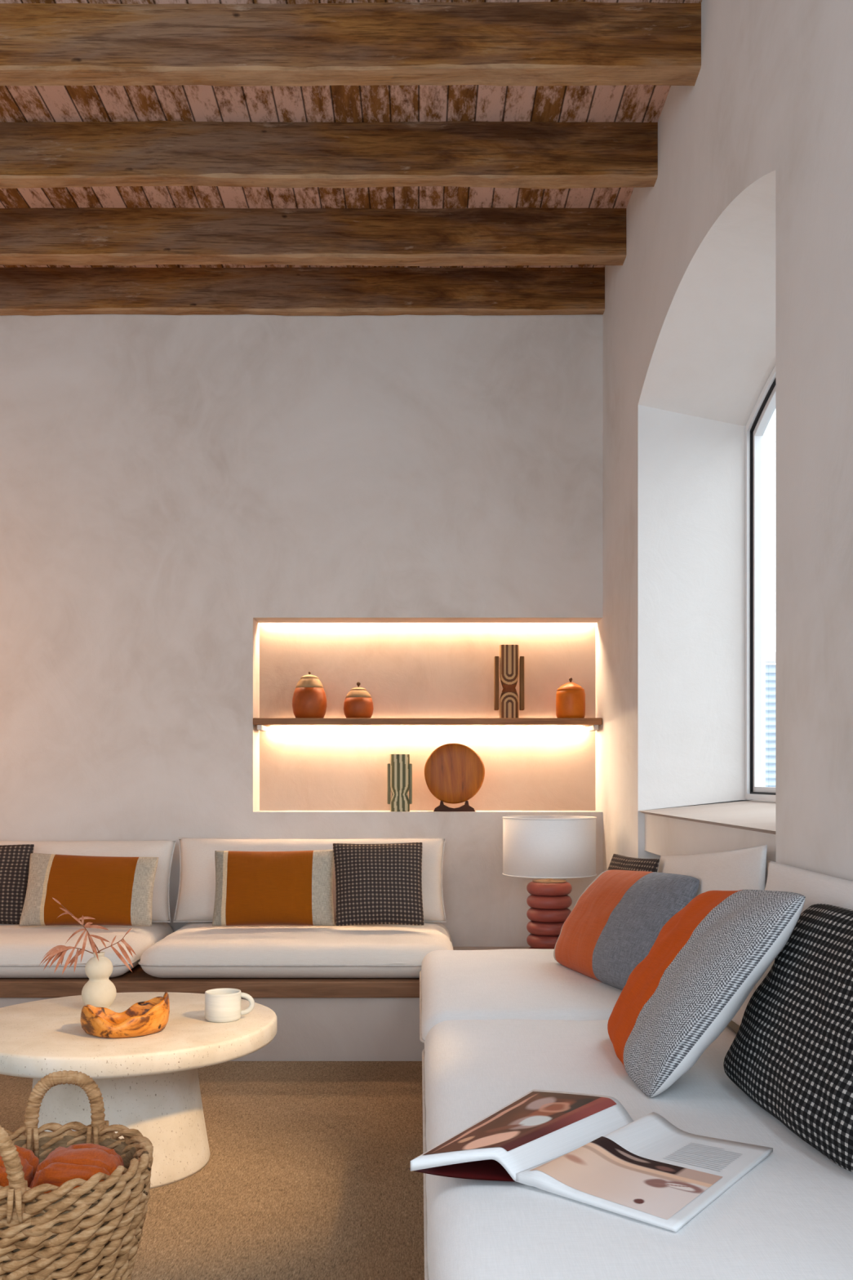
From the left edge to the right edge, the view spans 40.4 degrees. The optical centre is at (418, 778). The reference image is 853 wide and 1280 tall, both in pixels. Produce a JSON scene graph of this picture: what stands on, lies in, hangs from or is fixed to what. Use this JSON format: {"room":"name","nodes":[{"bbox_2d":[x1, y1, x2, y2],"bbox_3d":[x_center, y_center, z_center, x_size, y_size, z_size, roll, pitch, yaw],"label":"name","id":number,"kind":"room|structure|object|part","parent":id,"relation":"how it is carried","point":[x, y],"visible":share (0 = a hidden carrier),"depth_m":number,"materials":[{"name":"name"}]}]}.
{"room":"traditional dwelling","nodes":[
{"label":"traditional dwelling","id":0,"kind":"room"},
{"bbox_2d":[0,314,602,946],"bbox_3d":[-1.356,-0.646,5.800,4.489,3.585,0.400,0,0,0],"label":"wall","id":1,"kind":"structure","parent":0,"point":[202,516],"depth_m":5.60,"materials":[{"name":"paint"}]},
{"bbox_2d":[387,754,412,811],"bbox_3d":[-0.094,0.023,5.700,0.121,0.280,0.077,0,0,0],"label":"carved totem","id":2,"kind":"object","parent":1,"relation":"on","point":[399,768],"visible":1,"depth_m":5.67,"materials":[{"name":"paint"}]},
{"bbox_2d":[253,718,602,731],"bbox_3d":[0.042,-0.263,5.705,1.689,0.057,0.220,0,0,0],"label":"niche shelf","id":3,"kind":"object","parent":1,"relation":"attached to","point":[262,724],"depth_m":5.60,"materials":[{"name":"brown wood"}]},
{"bbox_2d":[292,671,326,718],"bbox_3d":[-0.538,-0.408,5.700,0.170,0.234,0.170,0,0,0],"label":"lidded jar","id":4,"kind":"object","parent":3,"relation":"on","point":[309,699],"visible":0.94,"depth_m":5.64,"materials":[{"name":"ceramic"}]},
{"bbox_3d":[-0.538,-0.499,5.700,0.088,0.019,0.088,0,0,0],"label":"lid","id":5,"kind":"part","parent":4,"relation":"part of","materials":[{"name":"beige ceramic"}]},
{"bbox_2d":[343,681,373,718],"bbox_3d":[-0.297,-0.383,5.700,0.148,0.183,0.148,0,0,0],"label":"lidded jar","id":6,"kind":"object","parent":3,"relation":"on","point":[358,704],"visible":0.92,"depth_m":5.65,"materials":[{"name":"ceramic"}]},
{"bbox_3d":[-0.297,-0.440,5.700,0.080,0.016,0.080,0,0,0],"label":"lid","id":7,"kind":"part","parent":6,"relation":"part of","materials":[{"name":"beige ceramic"}]},
{"bbox_3d":[0.043,-0.253,5.804,1.571,0.010,0.022,0,0,0],"label":"light strip","id":8,"kind":"part","parent":3,"relation":"part of","materials":[{"name":"white plastic"}]},
{"bbox_2d":[493,644,524,718],"bbox_3d":[0.444,-0.472,5.700,0.146,0.362,0.075,0,0,0],"label":"carved totem","id":9,"kind":"object","parent":3,"relation":"on","point":[511,665],"visible":0.99,"depth_m":5.67,"materials":[{"name":"paint"}]},
{"bbox_2d":[555,677,585,718],"bbox_3d":[0.747,-0.393,5.700,0.144,0.204,0.144,0,0,0],"label":"lidded jar","id":10,"kind":"object","parent":3,"relation":"on","point":[571,696],"visible":0.92,"depth_m":5.64,"materials":[{"name":"orange ceramic"}]},
{"bbox_3d":[0.747,-0.450,5.700,0.137,0.042,0.137,0,0,0],"label":"lid","id":11,"kind":"part","parent":10,"relation":"part of","materials":[{"name":"orange ceramic"}]},
{"bbox_2d":[424,742,484,811],"bbox_3d":[0.175,-0.004,5.700,0.297,0.335,0.060,0,0,0],"label":"ornament","id":12,"kind":"object","parent":1,"relation":"on","point":[454,773],"visible":1,"depth_m":5.68,"materials":[{"name":"brown wood"}]},
{"bbox_2d":[0,0,702,267],"bbox_3d":[-1.156,-2.514,1.700,5.289,0.150,8.600,0,0,0],"label":"ceiling","id":13,"kind":"structure","parent":0,"point":[641,103],"depth_m":4.24,"materials":[{"name":"brown wood"}]},
{"bbox_2d":[0,266,604,315],"bbox_3d":[-1.346,-2.334,5.566,4.509,0.210,0.069,0,0,0],"label":"ceiling beam","id":14,"kind":"structure","parent":13,"relation":"attached to","point":[24,291],"depth_m":5.54,"materials":[{"name":"brown wood"}]},
{"bbox_2d":[0,207,626,266],"bbox_3d":[-1.346,-2.333,5.010,4.509,0.211,0.111,0,0,0],"label":"ceiling beam","id":15,"kind":"structure","parent":13,"relation":"attached to","point":[85,236],"depth_m":4.96,"materials":[{"name":"brown wood"}]},
{"bbox_2d":[0,120,657,188],"bbox_3d":[-1.346,-2.333,4.347,4.509,0.211,0.096,0,0,0],"label":"ceiling beam","id":16,"kind":"structure","parent":13,"relation":"attached to","point":[453,153],"depth_m":4.31,"materials":[{"name":"brown wood"}]},
{"bbox_2d":[0,1,701,86],"bbox_3d":[-1.346,-2.333,3.694,4.509,0.211,0.107,0,0,0],"label":"ceiling beam","id":17,"kind":"structure","parent":13,"relation":"attached to","point":[401,43],"depth_m":3.65,"materials":[{"name":"brown wood"}]},
{"bbox_2d":[595,0,852,1033],"bbox_3d":[1.129,-0.646,1.800,0.481,3.585,8.400,0,0,0],"label":"wall","id":18,"kind":"structure","parent":0,"point":[772,91],"depth_m":2.81,"materials":[{"name":"paint"}]},
{"bbox_2d":[638,800,776,834],"bbox_3d":[1.129,0.114,3.792,0.481,0.060,1.815,0,0,0],"label":"windowsill","id":19,"kind":"structure","parent":18,"relation":"attached to","point":[758,815],"depth_m":3.89,"materials":[{"name":"paint"}]},
{"bbox_2d":[638,169,776,810],"bbox_3d":[1.129,-0.778,3.792,0.481,1.821,1.815,0,0,0],"label":"window reveal","id":20,"kind":"structure","parent":18,"relation":"attached to","point":[713,357],"depth_m":4.65,"materials":[{"name":"white paint"}]},
{"bbox_2d":[745,364,776,800],"bbox_3d":[1.334,-0.735,3.792,0.056,1.638,1.685,0,0,0],"label":"window","id":21,"kind":"structure","parent":18,"relation":"in","point":[763,411],"depth_m":4.59,"materials":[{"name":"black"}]},
{"bbox_3d":[1.345,-0.735,3.792,0.034,1.586,1.633,0,0,0],"label":"sash","id":22,"kind":"part","parent":21,"relation":"part of","materials":[{"name":"black"}]},
{"bbox_2d":[763,652,776,786],"bbox_3d":[1.566,-0.194,4.740,0.362,0.640,0.040,0,0,0],"label":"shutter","id":23,"kind":"object","parent":21,"relation":"attached to","point":[769,678],"visible":0.16,"depth_m":4.73,"materials":[{"name":"white"}]},
{"bbox_3d":[-1.356,1.221,1.700,4.889,0.150,8.600,0,0,0],"label":"floor","id":24,"kind":"structure","parent":0,"visible":0},
{"bbox_2d":[0,1061,424,1279],"bbox_3d":[-1.465,1.140,2.675,3.070,0.012,3.950,0,0,0],"label":"rug","id":25,"kind":"object","parent":24,"relation":"on","point":[306,1175],"visible":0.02,"depth_m":3.27,"materials":[{"name":"beige carpet"}]},
{"bbox_2d":[0,1070,153,1279],"bbox_3d":[-0.716,0.863,2.220,0.412,0.537,0.420,0,0,0],"label":"woven basket","id":26,"kind":"object","parent":25,"relation":"on","point":[92,1230],"visible":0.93,"depth_m":2.10,"materials":[{"name":"wicker"}]},
{"bbox_3d":[-0.776,0.683,2.052,0.170,0.176,0.051,0,0,19],"label":"handle","id":27,"kind":"part","parent":26,"relation":"part of","materials":[{"name":"wicker"}]},
{"bbox_2d":[0,1144,39,1187],"bbox_3d":[-0.804,0.795,2.228,0.117,0.164,0.205,0,0,0],"label":"folded throw","id":28,"kind":"object","parent":26,"relation":"in","point":[29,1162],"visible":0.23,"depth_m":2.24,"materials":[{"name":"orange fabric"}]},
{"bbox_3d":[-0.733,0.689,2.401,0.164,0.165,0.041,0,0,-4],"label":"handle","id":29,"kind":"part","parent":26,"relation":"part of","materials":[{"name":"wicker"}]},
{"bbox_2d":[29,1143,124,1193],"bbox_3d":[-0.652,0.793,2.222,0.174,0.162,0.216,0,0,0],"label":"folded throw","id":30,"kind":"object","parent":26,"relation":"in","point":[61,1165],"visible":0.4,"depth_m":2.19,"materials":[{"name":"orange fabric"}]},
{"bbox_2d":[0,991,276,1188],"bbox_3d":[-0.892,0.927,3.451,0.927,0.414,0.926,0,0,0],"label":"coffee table","id":31,"kind":"object","parent":25,"relation":"on","point":[148,1084],"visible":0.68,"depth_m":3.23,"materials":[{"name":"beige stone"}]},
{"bbox_2d":[81,951,116,1008],"bbox_3d":[-1.002,0.634,3.630,0.106,0.176,0.106,0,0,0],"label":"vase","id":32,"kind":"object","parent":31,"relation":"on","point":[99,991],"visible":0.93,"depth_m":3.60,"materials":[{"name":"beige ceramic"}]},
{"bbox_2d":[40,945,98,973],"bbox_3d":[-1.091,0.567,3.630,0.183,0.089,0.074,0,0,0],"label":"sprig","id":33,"kind":"object","parent":32,"relation":"in","point":[60,951],"visible":0.94,"depth_m":3.62,"materials":[{"name":"pink plant"}]},
{"bbox_2d":[52,897,109,961],"bbox_3d":[-1.056,0.486,3.626,0.182,0.228,0.080,0,0,0],"label":"sprig","id":34,"kind":"object","parent":32,"relation":"in","point":[87,925],"visible":0.95,"depth_m":3.63,"materials":[{"name":"pink plant"}]},
{"bbox_3d":[-1.060,0.497,3.630,0.123,0.205,0.004,0,0,0],"label":"stem","id":35,"kind":"part","parent":34,"relation":"part of","materials":[{"name":"pink plant"}]},
{"bbox_2d":[98,928,135,972],"bbox_3d":[-0.946,0.540,3.635,0.116,0.143,0.029,0,0,-18],"label":"sprig","id":36,"kind":"object","parent":32,"relation":"in","point":[128,947],"visible":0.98,"depth_m":3.64,"materials":[{"name":"pink plant"}]},
{"bbox_3d":[-0.960,0.543,3.630,0.088,0.113,0.004,0,0,0],"label":"stem","id":37,"kind":"part","parent":36,"relation":"part of","materials":[{"name":"pink plant"}]},
{"bbox_2d":[80,991,169,1038],"bbox_3d":[-0.835,0.666,3.298,0.246,0.108,0.218,0,0,0],"label":"wooden bowl","id":38,"kind":"object","parent":31,"relation":"on","point":[150,1016],"visible":1,"depth_m":3.24,"materials":[{"name":"wood"}]},
{"bbox_2d":[204,987,254,1022],"bbox_3d":[-0.573,0.678,3.453,0.135,0.084,0.108,0,0,29],"label":"mug","id":39,"kind":"object","parent":31,"relation":"on","point":[223,1005],"visible":1,"depth_m":3.42,"materials":[{"name":"white ceramic"}]},
{"bbox_3d":[-0.513,0.674,3.464,0.044,0.068,0.015,0,0,0],"label":"handle","id":40,"kind":"part","parent":39,"relation":"part of","materials":[{"name":"white ceramic"}]},
{"bbox_2d":[0,946,529,1061],"bbox_3d":[-1.354,0.979,5.114,4.473,0.334,0.959,0,0,0],"label":"bench","id":41,"kind":"object","parent":24,"relation":"on","point":[318,1019],"visible":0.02,"depth_m":4.66,"materials":[{"name":"brown wood"}]},
{"bbox_2d":[0,922,173,977],"bbox_3d":[-1.808,0.735,5.112,1.298,0.154,0.948,0,0,0],"label":"seat cushion","id":42,"kind":"object","parent":41,"relation":"on","point":[23,948],"visible":0.59,"depth_m":4.72,"materials":[{"name":"beige fabric"}]},
{"bbox_2d":[0,844,34,924],"bbox_3d":[-2.000,0.480,5.240,0.482,0.356,0.122,0,0,0],"label":"throw pillow","id":43,"kind":"object","parent":42,"relation":"on","point":[14,859],"visible":0.87,"depth_m":5.23,"materials":[{"name":"black fabric"}]},
{"bbox_2d":[0,840,175,922],"bbox_3d":[-1.785,0.479,5.398,1.272,0.377,0.207,0,0,0],"label":"cushion","id":44,"kind":"object","parent":42,"relation":"on","point":[163,850],"visible":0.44,"depth_m":5.40,"materials":[{"name":"beige fabric"}]},
{"bbox_2d":[18,853,158,925],"bbox_3d":[-1.464,0.493,5.132,0.593,0.315,0.153,0,0,0],"label":"throw pillow","id":45,"kind":"object","parent":42,"relation":"on","point":[115,891],"visible":0.99,"depth_m":5.09,"materials":[{"name":"fabric"}]},
{"bbox_2d":[137,921,453,977],"bbox_3d":[-0.495,0.735,5.112,1.293,0.154,0.948,0,0,0],"label":"seat cushion","id":46,"kind":"object","parent":41,"relation":"on","point":[196,949],"visible":0.84,"depth_m":4.67,"materials":[{"name":"beige fabric"}]},
{"bbox_2d":[212,849,334,925],"bbox_3d":[-0.643,0.486,5.130,0.543,0.330,0.151,0,0,0],"label":"throw pillow","id":47,"kind":"object","parent":46,"relation":"on","point":[252,887],"visible":1,"depth_m":5.09,"materials":[{"name":"fabric"}]},
{"bbox_2d":[173,837,446,922],"bbox_3d":[-0.505,0.474,5.399,1.262,0.387,0.208,0,0,0],"label":"cushion","id":48,"kind":"object","parent":46,"relation":"on","point":[195,903],"visible":0.42,"depth_m":5.39,"materials":[{"name":"beige fabric"}]},
{"bbox_2d":[333,842,423,925],"bbox_3d":[-0.182,0.466,5.106,0.408,0.359,0.177,0,0,0],"label":"throw pillow","id":49,"kind":"object","parent":46,"relation":"on","point":[375,883],"visible":1,"depth_m":5.06,"materials":[{"name":"black fabric"}]},
{"bbox_2d":[502,815,596,949],"bbox_3d":[0.583,0.492,5.180,0.420,0.639,0.420,0,0,0],"label":"table lamp","id":50,"kind":"object","parent":41,"relation":"on","point":[548,847],"visible":0.77,"depth_m":5.04,"materials":[{"name":"white fabric"}]},
{"bbox_3d":[0.583,0.302,5.180,0.413,0.258,0.413,0,0,0],"label":"lamp shade","id":51,"kind":"part","parent":50,"relation":"part of","materials":[{"name":"white fabric"}]},
{"bbox_3d":[0.583,0.176,5.180,0.420,0.005,0.420,0,0,0],"label":"shade trim","id":52,"kind":"part","parent":50,"relation":"part of","materials":[{"name":"white fabric"}]},
{"bbox_3d":[0.583,0.427,5.180,0.420,0.005,0.420,0,0,0],"label":"shade trim","id":53,"kind":"part","parent":50,"relation":"part of","materials":[{"name":"white fabric"}]},
{"bbox_3d":[0.479,0.978,2.715,0.808,0.335,3.830,0,0,0],"label":"bench","id":54,"kind":"object","parent":24,"relation":"on","visible":0},
{"bbox_2d":[419,948,622,1044],"bbox_3d":[0.449,0.733,3.961,0.893,0.152,1.317,0,0,0],"label":"seat cushion","id":55,"kind":"object","parent":54,"relation":"on","point":[520,984],"visible":0.43,"depth_m":3.65,"materials":[{"name":"white fabric"}]},
{"bbox_2d":[553,869,699,990],"bbox_3d":[0.639,0.474,3.748,0.190,0.373,0.844,0,0,-15],"label":"throw pillow","id":56,"kind":"object","parent":55,"relation":"on","point":[615,922],"visible":0.89,"depth_m":3.61,"materials":[{"name":"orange fabric"}]},
{"bbox_2d":[607,853,659,871],"bbox_3d":[0.725,0.466,4.162,0.126,0.376,0.411,0,0,-13],"label":"throw pillow","id":57,"kind":"object","parent":55,"relation":"on","point":[620,862],"visible":0.2,"depth_m":4.13,"materials":[{"name":"black fabric"}]},
{"bbox_2d":[657,844,767,1026],"bbox_3d":[0.851,0.412,3.560,0.095,0.493,1.320,0,0,0],"label":"cushion","id":58,"kind":"object","parent":55,"relation":"on","point":[744,868],"visible":0.34,"depth_m":3.15,"materials":[{"name":"white fabric"}]},
{"bbox_2d":[422,1018,852,1279],"bbox_3d":[0.452,0.732,2.118,0.887,0.154,2.355,0,0,0],"label":"seat cushion","id":59,"kind":"object","parent":54,"relation":"on","point":[790,1217],"visible":0.68,"depth_m":1.84,"materials":[{"name":"white fabric"}]},
{"bbox_2d":[408,1089,773,1231],"bbox_3d":[0.312,0.628,1.991,0.488,0.055,0.484,0,0,31],"label":"open magazine","id":60,"kind":"object","parent":59,"relation":"on","point":[588,1148],"visible":1,"depth_m":1.94,"materials":[{"name":"paper"}]},
{"bbox_2d":[422,1091,617,1155],"bbox_3d":[0.199,0.614,2.064,0.192,0.026,0.434,0,0,31],"label":"picture","id":61,"kind":"object","parent":60,"relation":"on","point":[536,1122],"depth_m":2.04,"materials":[{"name":"paper"}]},
{"bbox_2d":[530,1136,723,1219],"bbox_3d":[0.327,0.635,1.867,0.257,0.026,0.225,0,0,36],"label":"picture","id":62,"kind":"object","parent":60,"relation":"attached to","point":[633,1177],"depth_m":1.88,"materials":[{"name":"paper"}]},
{"bbox_2d":[607,889,805,1097],"bbox_3d":[0.599,0.446,2.590,0.295,0.444,0.754,0,0,0],"label":"throw pillow","id":63,"kind":"object","parent":59,"relation":"on","point":[707,959],"visible":1,"depth_m":2.37,"materials":[{"name":"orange fabric"}]},
{"bbox_2d":[723,903,852,1172],"bbox_3d":[0.735,0.450,2.161,0.141,0.416,0.790,0,0,-2],"label":"throw pillow","id":64,"kind":"object","parent":59,"relation":"on","point":[791,1051],"visible":0.99,"depth_m":2.11,"materials":[{"name":"black fabric"}]},
{"bbox_2d":[755,860,852,989],"bbox_3d":[0.830,0.422,1.960,0.094,0.463,1.820,0,0,0],"label":"cushion","id":65,"kind":"object","parent":59,"relation":"on","point":[817,888],"visible":0.23,"depth_m":2.46,"materials":[{"name":"white fabric"}]}
]}

